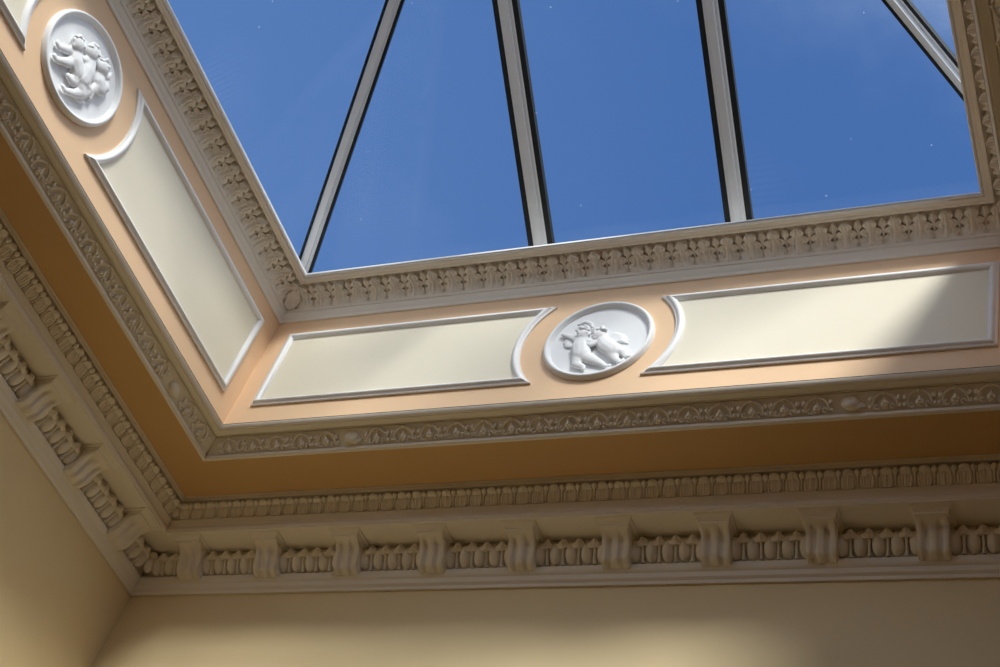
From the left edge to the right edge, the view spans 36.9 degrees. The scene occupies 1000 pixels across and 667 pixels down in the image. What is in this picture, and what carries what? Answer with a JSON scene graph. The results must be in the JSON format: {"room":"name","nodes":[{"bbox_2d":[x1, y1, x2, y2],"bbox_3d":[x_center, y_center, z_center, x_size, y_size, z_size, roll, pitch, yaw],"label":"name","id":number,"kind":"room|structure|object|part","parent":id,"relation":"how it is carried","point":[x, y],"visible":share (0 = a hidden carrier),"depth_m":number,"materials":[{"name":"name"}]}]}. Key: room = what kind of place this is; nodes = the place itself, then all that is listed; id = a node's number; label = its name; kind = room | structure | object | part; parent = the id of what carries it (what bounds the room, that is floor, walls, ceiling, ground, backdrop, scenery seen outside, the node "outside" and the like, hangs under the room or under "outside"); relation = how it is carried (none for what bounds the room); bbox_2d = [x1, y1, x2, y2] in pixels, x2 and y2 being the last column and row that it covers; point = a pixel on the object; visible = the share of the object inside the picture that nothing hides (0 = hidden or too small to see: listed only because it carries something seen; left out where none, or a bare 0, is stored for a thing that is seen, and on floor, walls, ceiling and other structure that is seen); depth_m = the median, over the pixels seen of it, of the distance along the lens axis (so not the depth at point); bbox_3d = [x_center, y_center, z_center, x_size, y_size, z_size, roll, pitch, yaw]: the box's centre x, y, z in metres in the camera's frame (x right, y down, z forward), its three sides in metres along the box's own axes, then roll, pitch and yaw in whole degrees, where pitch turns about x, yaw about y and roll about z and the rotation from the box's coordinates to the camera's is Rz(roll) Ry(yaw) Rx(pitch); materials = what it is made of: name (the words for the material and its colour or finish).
{"room":"grand skylit hall","nodes":[
{"label":"grand skylit hall","id":0,"kind":"room"},
{"bbox_2d":[0,412,130,666],"bbox_3d":[-3.453,0.262,3.229,0.300,5.730,6.500,-6,-52,24],"label":"wall","id":1,"kind":"structure","parent":0,"point":[61,600],"depth_m":6.22,"materials":[{"name":"beige paint"}]},
{"bbox_2d":[0,301,28,338],"bbox_3d":[-2.001,-0.021,5.929,0.172,0.132,0.149,-6,-52,24],"label":"bracket","id":2,"kind":"object","parent":1,"relation":"attached to","point":[10,320],"visible":1,"depth_m":5.95,"materials":[{"name":"beige paint"}]},
{"bbox_2d":[0,335,34,396],"bbox_3d":[-1.980,0.120,6.073,0.083,0.118,0.313,-6,-52,24],"label":"carved ornament","id":3,"kind":"object","parent":1,"relation":"attached to","point":[14,371],"visible":1,"depth_m":6.08,"materials":[{"name":"beige paint"}]},
{"bbox_2d":[16,375,75,421],"bbox_3d":[-1.874,0.275,6.150,0.172,0.132,0.149,-6,-52,24],"label":"bracket","id":4,"kind":"object","parent":1,"relation":"attached to","point":[48,392],"visible":1,"depth_m":6.15,"materials":[{"name":"beige paint"}]},
{"bbox_2d":[34,407,80,464],"bbox_3d":[-1.853,0.416,6.294,0.083,0.118,0.313,-6,-52,24],"label":"carved ornament","id":5,"kind":"object","parent":1,"relation":"attached to","point":[51,425],"visible":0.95,"depth_m":6.28,"materials":[{"name":"white paint"}]},
{"bbox_2d":[63,443,119,487],"bbox_3d":[-1.748,0.572,6.371,0.172,0.132,0.149,-6,-52,24],"label":"bracket","id":6,"kind":"object","parent":1,"relation":"attached to","point":[93,459],"visible":1,"depth_m":6.37,"materials":[{"name":"beige paint"}]},
{"bbox_2d":[0,207,184,595],"bbox_3d":[-2.494,-1.293,5.026,0.268,0.345,6.200,-6,-52,24],"label":"trim","id":7,"kind":"structure","parent":1,"relation":"attached to","point":[36,347],"depth_m":6.28,"materials":[{"name":"beige paint"}]},
{"bbox_2d":[80,474,123,527],"bbox_3d":[-1.726,0.712,6.516,0.083,0.118,0.312,-6,-52,24],"label":"egg","id":8,"kind":"object","parent":1,"relation":"attached to","point":[99,495],"visible":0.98,"depth_m":6.50,"materials":[{"name":"white paint"}]},
{"bbox_2d":[106,507,160,549],"bbox_3d":[-1.621,0.867,6.592,0.172,0.132,0.149,-6,-52,24],"label":"bracket","id":9,"kind":"object","parent":1,"relation":"attached to","point":[135,522],"visible":0.99,"depth_m":6.59,"materials":[{"name":"beige paint"}]},
{"bbox_2d":[123,536,150,574],"bbox_3d":[-1.615,0.973,6.710,0.083,0.118,0.218,-6,-52,24],"label":"egg","id":10,"kind":"object","parent":1,"relation":"attached to","point":[138,552],"visible":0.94,"depth_m":6.70,"materials":[{"name":"beige paint"}]},
{"bbox_2d":[0,0,278,423],"bbox_3d":[-1.672,-1.067,5.886,0.150,0.839,3.170,-6,-52,24],"label":"wall","id":11,"kind":"structure","parent":0,"point":[74,140],"depth_m":6.02,"materials":[{"name":"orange paint"}]},
{"bbox_2d":[0,0,38,50],"bbox_3d":[-1.887,-1.667,5.325,0.025,0.476,1.248,-6,-52,24],"label":"wall panel","id":12,"kind":"object","parent":11,"relation":"attached to","point":[17,13],"visible":1,"depth_m":5.49,"materials":[{"name":"beige paint"}]},
{"bbox_3d":[-1.942,-1.525,5.167,0.021,0.037,1.248,-6,-52,24],"label":"moulding","id":13,"kind":"part","parent":12,"relation":"part of","materials":[{"name":"white paint"}]},
{"bbox_3d":[-1.705,-1.246,5.640,0.021,0.476,0.135,-6,-52,24],"label":"curved moulding","id":14,"kind":"part","parent":12,"relation":"part of","materials":[{"name":"white paint"}]},
{"bbox_2d":[41,9,122,127],"bbox_3d":[-1.606,-1.028,5.796,0.053,0.457,0.457,-6,-52,24],"label":"medallion","id":15,"kind":"object","parent":11,"relation":"attached to","point":[80,61],"visible":1,"depth_m":5.77,"materials":[{"name":"white paint"}]},
{"bbox_2d":[0,80,214,454],"bbox_3d":[-1.791,-0.766,5.551,0.062,0.060,3.378,-6,-52,24],"label":"carved frieze","id":16,"kind":"object","parent":11,"relation":"attached to","point":[11,118],"visible":1,"depth_m":5.92,"materials":[{"name":"beige paint"}]},
{"bbox_2d":[0,49,222,460],"bbox_3d":[-1.770,-0.770,5.544,0.120,0.104,3.394,-6,-52,24],"label":"trim","id":17,"kind":"structure","parent":11,"relation":"attached to","point":[9,79],"depth_m":5.89,"materials":[{"name":"beige paint"}]},
{"bbox_2d":[84,88,264,391],"bbox_3d":[-1.334,-0.374,6.291,0.025,0.476,1.248,-6,-52,24],"label":"wall panel","id":18,"kind":"object","parent":11,"relation":"attached to","point":[142,177],"visible":1,"depth_m":6.28,"materials":[{"name":"beige paint"}]},
{"bbox_3d":[-1.512,-0.796,5.976,0.021,0.476,0.135,-6,-52,24],"label":"curved moulding","id":19,"kind":"part","parent":18,"relation":"part of","materials":[{"name":"white paint"}]},
{"bbox_3d":[-1.388,-0.233,6.133,0.021,0.037,1.248,-6,-52,24],"label":"moulding","id":20,"kind":"part","parent":18,"relation":"part of","materials":[{"name":"white paint"}]},
{"bbox_3d":[-1.276,-0.517,6.448,0.021,0.037,1.248,-6,-52,24],"label":"moulding","id":21,"kind":"part","parent":18,"relation":"part of","materials":[{"name":"white paint"}]},
{"bbox_3d":[-1.135,0.084,6.633,0.021,0.476,0.037,-6,-52,24],"label":"moulding","id":22,"kind":"part","parent":18,"relation":"part of","materials":[{"name":"white paint"}]},
{"bbox_2d":[106,0,303,323],"bbox_3d":[-1.449,-1.300,6.071,0.168,0.158,3.190,-6,-52,24],"label":"trim","id":23,"kind":"structure","parent":11,"relation":"attached to","point":[119,9],"depth_m":6.43,"materials":[{"name":"beige paint"}]},
{"bbox_2d":[0,132,999,496],"bbox_3d":[0.361,-1.722,3.965,6.400,0.150,6.200,-6,-52,24],"label":"ceiling","id":24,"kind":"structure","parent":0,"point":[967,433],"depth_m":5.90,"materials":[{"name":"paint"}]},
{"bbox_2d":[92,579,999,666],"bbox_3d":[0.700,2.544,3.801,7.000,5.730,0.300,-6,-52,24],"label":"wall","id":25,"kind":"structure","parent":0,"point":[956,622],"depth_m":5.68,"materials":[{"name":"beige paint"}]},
{"bbox_2d":[143,552,179,576],"bbox_3d":[-1.498,1.030,6.720,0.234,0.118,0.090,-6,-52,24],"label":"egg","id":26,"kind":"object","parent":25,"relation":"attached to","point":[164,565],"visible":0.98,"depth_m":6.71,"materials":[{"name":"beige paint"}]},
{"bbox_2d":[172,533,211,579],"bbox_3d":[-1.375,0.991,6.616,0.149,0.132,0.172,-6,-52,24],"label":"bracket","id":27,"kind":"object","parent":25,"relation":"attached to","point":[193,547],"visible":1,"depth_m":6.62,"materials":[{"name":"beige paint"}]},
{"bbox_2d":[202,550,255,575],"bbox_3d":[-1.171,1.001,6.577,0.319,0.118,0.083,-6,-52,24],"label":"egg","id":28,"kind":"object","parent":25,"relation":"attached to","point":[239,562],"visible":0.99,"depth_m":6.56,"materials":[{"name":"beige paint"}]},
{"bbox_2d":[248,530,288,577],"bbox_3d":[-1.011,0.956,6.454,0.149,0.132,0.172,-6,-52,24],"label":"bracket","id":29,"kind":"object","parent":25,"relation":"attached to","point":[270,545],"visible":0.99,"depth_m":6.45,"materials":[{"name":"beige paint"}]},
{"bbox_2d":[279,547,335,573],"bbox_3d":[-0.807,0.966,6.415,0.319,0.118,0.083,-6,-52,24],"label":"egg","id":30,"kind":"object","parent":25,"relation":"attached to","point":[317,560],"visible":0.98,"depth_m":6.40,"materials":[{"name":"beige paint"}]},
{"bbox_2d":[328,526,369,575],"bbox_3d":[-0.647,0.921,6.292,0.149,0.132,0.172,-6,-52,24],"label":"bracket","id":31,"kind":"object","parent":25,"relation":"attached to","point":[350,542],"visible":0.99,"depth_m":6.29,"materials":[{"name":"white paint"}]},
{"bbox_2d":[361,544,419,570],"bbox_3d":[-0.443,0.930,6.254,0.319,0.118,0.083,-6,-52,24],"label":"egg","id":32,"kind":"object","parent":25,"relation":"attached to","point":[386,558],"visible":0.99,"depth_m":6.24,"materials":[{"name":"beige paint"}]},
{"bbox_2d":[412,523,454,573],"bbox_3d":[-0.282,0.885,6.131,0.149,0.132,0.172,-6,-52,24],"label":"bracket","id":33,"kind":"object","parent":25,"relation":"attached to","point":[435,539],"visible":0.99,"depth_m":6.13,"materials":[{"name":"beige paint"}]},
{"bbox_2d":[446,541,508,568],"bbox_3d":[-0.079,0.895,6.092,0.319,0.118,0.083,-6,-52,24],"label":"egg","id":34,"kind":"object","parent":25,"relation":"attached to","point":[472,555],"visible":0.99,"depth_m":6.08,"materials":[{"name":"beige paint"}]},
{"bbox_2d":[501,519,544,571],"bbox_3d":[0.082,0.850,5.969,0.149,0.132,0.172,-6,-52,24],"label":"bracket","id":35,"kind":"object","parent":25,"relation":"attached to","point":[524,536],"visible":0.99,"depth_m":5.97,"materials":[{"name":"beige paint"}]},
{"bbox_2d":[131,453,999,596],"bbox_3d":[1.260,0.685,5.467,6.400,0.345,0.268,-6,-52,24],"label":"trim","id":36,"kind":"structure","parent":25,"relation":"attached to","point":[974,505],"depth_m":5.84,"materials":[{"name":"beige paint"}]},
{"bbox_2d":[536,538,601,566],"bbox_3d":[0.285,0.860,5.930,0.319,0.118,0.083,-6,-52,24],"label":"molding","id":37,"kind":"structure","parent":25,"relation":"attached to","point":[579,552],"depth_m":5.92,"materials":[{"name":"white paint"}]},
{"bbox_2d":[172,462,999,519],"bbox_3d":[1.351,0.529,5.458,6.198,0.074,0.065,-5,-52,24],"label":"trim","id":38,"kind":"structure","parent":25,"relation":"attached to","point":[982,473],"depth_m":5.86,"materials":[{"name":"white paint"}]},
{"bbox_2d":[594,515,639,568],"bbox_3d":[0.446,0.815,5.808,0.149,0.132,0.172,-6,-52,24],"label":"bracket","id":39,"kind":"object","parent":25,"relation":"attached to","point":[618,533],"visible":1,"depth_m":5.81,"materials":[{"name":"beige paint"}]},
{"bbox_2d":[631,534,700,563],"bbox_3d":[0.649,0.825,5.769,0.319,0.118,0.083,-6,-52,24],"label":"molding","id":40,"kind":"structure","parent":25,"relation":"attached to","point":[675,549],"depth_m":5.75,"materials":[{"name":"beige paint"}]},
{"bbox_2d":[693,511,739,566],"bbox_3d":[0.810,0.780,5.646,0.149,0.132,0.172,-6,-52,24],"label":"bracket","id":41,"kind":"object","parent":25,"relation":"attached to","point":[717,530],"visible":0.99,"depth_m":5.65,"materials":[{"name":"beige paint"}]},
{"bbox_2d":[732,531,805,560],"bbox_3d":[1.014,0.790,5.607,0.319,0.118,0.083,-6,-52,24],"label":"molding","id":42,"kind":"structure","parent":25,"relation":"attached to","point":[760,546],"depth_m":5.59,"materials":[{"name":"white paint"}]},
{"bbox_2d":[798,507,844,563],"bbox_3d":[1.175,0.745,5.484,0.149,0.132,0.172,-6,-52,24],"label":"bracket","id":43,"kind":"object","parent":25,"relation":"attached to","point":[822,527],"visible":1,"depth_m":5.48,"materials":[{"name":"beige paint"}]},
{"bbox_2d":[838,527,917,558],"bbox_3d":[1.378,0.755,5.446,0.319,0.118,0.083,-6,-52,24],"label":"molding","id":44,"kind":"structure","parent":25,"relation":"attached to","point":[869,543],"depth_m":5.43,"materials":[{"name":"beige paint"}]},
{"bbox_2d":[909,502,956,560],"bbox_3d":[1.539,0.710,5.323,0.149,0.132,0.172,-6,-52,24],"label":"bracket","id":45,"kind":"object","parent":25,"relation":"attached to","point":[933,523],"visible":1,"depth_m":5.32,"materials":[{"name":"beige paint"}]},
{"bbox_2d":[951,524,999,554],"bbox_3d":[1.742,0.720,5.284,0.319,0.118,0.083,-6,-52,24],"label":"molding","id":46,"kind":"structure","parent":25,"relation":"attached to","point":[983,539],"depth_m":5.29,"materials":[{"name":"beige paint"}]},
{"bbox_2d":[224,248,999,423],"bbox_3d":[0.444,0.038,6.126,3.615,0.839,0.150,-6,-52,24],"label":"wall","id":47,"kind":"structure","parent":0,"point":[544,385],"depth_m":5.98,"materials":[{"name":"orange paint"}]},
{"bbox_2d":[250,307,557,406],"bbox_3d":[-0.420,0.100,6.392,1.320,0.476,0.025,-6,-52,24],"label":"wall panel","id":48,"kind":"object","parent":47,"relation":"attached to","point":[484,350],"visible":1,"depth_m":6.39,"materials":[{"name":"beige paint"}]},
{"bbox_3d":[-1.005,0.154,6.650,0.037,0.476,0.021,-6,-52,24],"label":"moulding","id":49,"kind":"part","parent":48,"relation":"part of","materials":[{"name":"white paint"}]},
{"bbox_3d":[-0.477,0.240,6.233,1.320,0.037,0.021,-6,-52,24],"label":"moulding","id":50,"kind":"part","parent":48,"relation":"part of","materials":[{"name":"white paint"}]},
{"bbox_3d":[-0.365,-0.044,6.549,1.320,0.037,0.021,-6,-52,24],"label":"moulding","id":51,"kind":"part","parent":48,"relation":"part of","materials":[{"name":"white paint"}]},
{"bbox_3d":[0.118,0.046,6.152,0.135,0.476,0.021,-6,-52,24],"label":"curved moulding","id":52,"kind":"part","parent":48,"relation":"part of","materials":[{"name":"white paint"}]},
{"bbox_2d":[162,0,984,277],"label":"skylight frame","id":53,"kind":"structure","parent":47,"relation":"in","point":[712,14],"depth_m":6.51,"materials":[{"name":"white paint"}]},
{"bbox_2d":[543,302,654,380],"bbox_3d":[0.393,0.020,6.016,0.467,0.467,0.049,-6,-52,24],"label":"medallion","id":54,"kind":"object","parent":47,"relation":"attached to","point":[597,341],"visible":1,"depth_m":6.00,"materials":[{"name":"white paint"}]},
{"bbox_2d":[204,365,999,460],"bbox_3d":[0.318,0.321,5.781,3.539,0.104,0.120,-6,-52,24],"label":"trim","id":55,"kind":"structure","parent":47,"relation":"attached to","point":[987,374],"depth_m":5.70,"materials":[{"name":"beige paint"}]},
{"bbox_2d":[207,382,999,455],"bbox_3d":[0.324,0.340,5.791,3.523,0.060,0.062,-6,-52,24],"label":"carved frieze","id":56,"kind":"object","parent":47,"relation":"attached to","point":[981,393],"visible":1,"depth_m":5.71,"materials":[{"name":"beige paint"}]},
{"bbox_2d":[280,197,999,323],"bbox_3d":[0.483,-0.295,6.286,3.335,0.158,0.168,-6,-52,24],"label":"trim","id":57,"kind":"structure","parent":47,"relation":"attached to","point":[983,241],"depth_m":6.20,"materials":[{"name":"white paint"}]},
{"bbox_2d":[640,261,999,374],"bbox_3d":[1.199,-0.057,5.673,1.320,0.476,0.025,-6,-52,24],"label":"wall panel","id":58,"kind":"object","parent":47,"relation":"attached to","point":[951,307],"visible":1,"depth_m":5.64,"materials":[{"name":"beige paint"}]},
{"bbox_3d":[0.659,-0.006,5.912,0.135,0.476,0.021,-6,-52,24],"label":"curved moulding","id":59,"kind":"part","parent":58,"relation":"part of","materials":[{"name":"white paint"}]},
{"bbox_3d":[1.142,0.084,5.515,1.320,0.037,0.021,-6,-52,24],"label":"moulding","id":60,"kind":"part","parent":58,"relation":"part of","materials":[{"name":"white paint"}]},
{"bbox_3d":[1.255,-0.200,5.830,1.320,0.037,0.021,-6,-52,24],"label":"moulding","id":61,"kind":"part","parent":58,"relation":"part of","materials":[{"name":"white paint"}]},
{"bbox_3d":[1.782,-0.114,5.413,0.037,0.476,0.021,-6,-52,24],"label":"moulding","id":62,"kind":"part","parent":58,"relation":"part of","materials":[{"name":"white paint"}]},
{"bbox_2d":[990,0,999,57],"bbox_3d":[1.363,-1.070,4.151,0.062,0.060,3.378,-6,-52,24],"label":"carved frieze","id":63,"kind":"object","parent":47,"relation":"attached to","point":[995,4],"visible":1,"depth_m":4.28,"materials":[{"name":"beige paint"}]},
{"bbox_2d":[971,0,999,173],"bbox_3d":[1.343,-1.070,4.163,0.120,0.104,3.394,-6,-52,24],"label":"trim","id":64,"kind":"structure","parent":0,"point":[982,12],"depth_m":4.40,"materials":[{"name":"paint"}]},
{"bbox_3d":[1.483,-1.372,4.486,0.150,0.839,3.170,-6,-52,24],"label":"wall","id":65,"kind":"structure","parent":0,"visible":0},
{"bbox_2d":[951,0,999,213],"bbox_3d":[1.434,-1.579,4.791,0.168,0.158,3.190,-6,-52,24],"label":"trim","id":66,"kind":"structure","parent":65,"relation":"attached to","point":[961,21],"depth_m":5.41,"materials":[{"name":"beige paint"}]}
]}

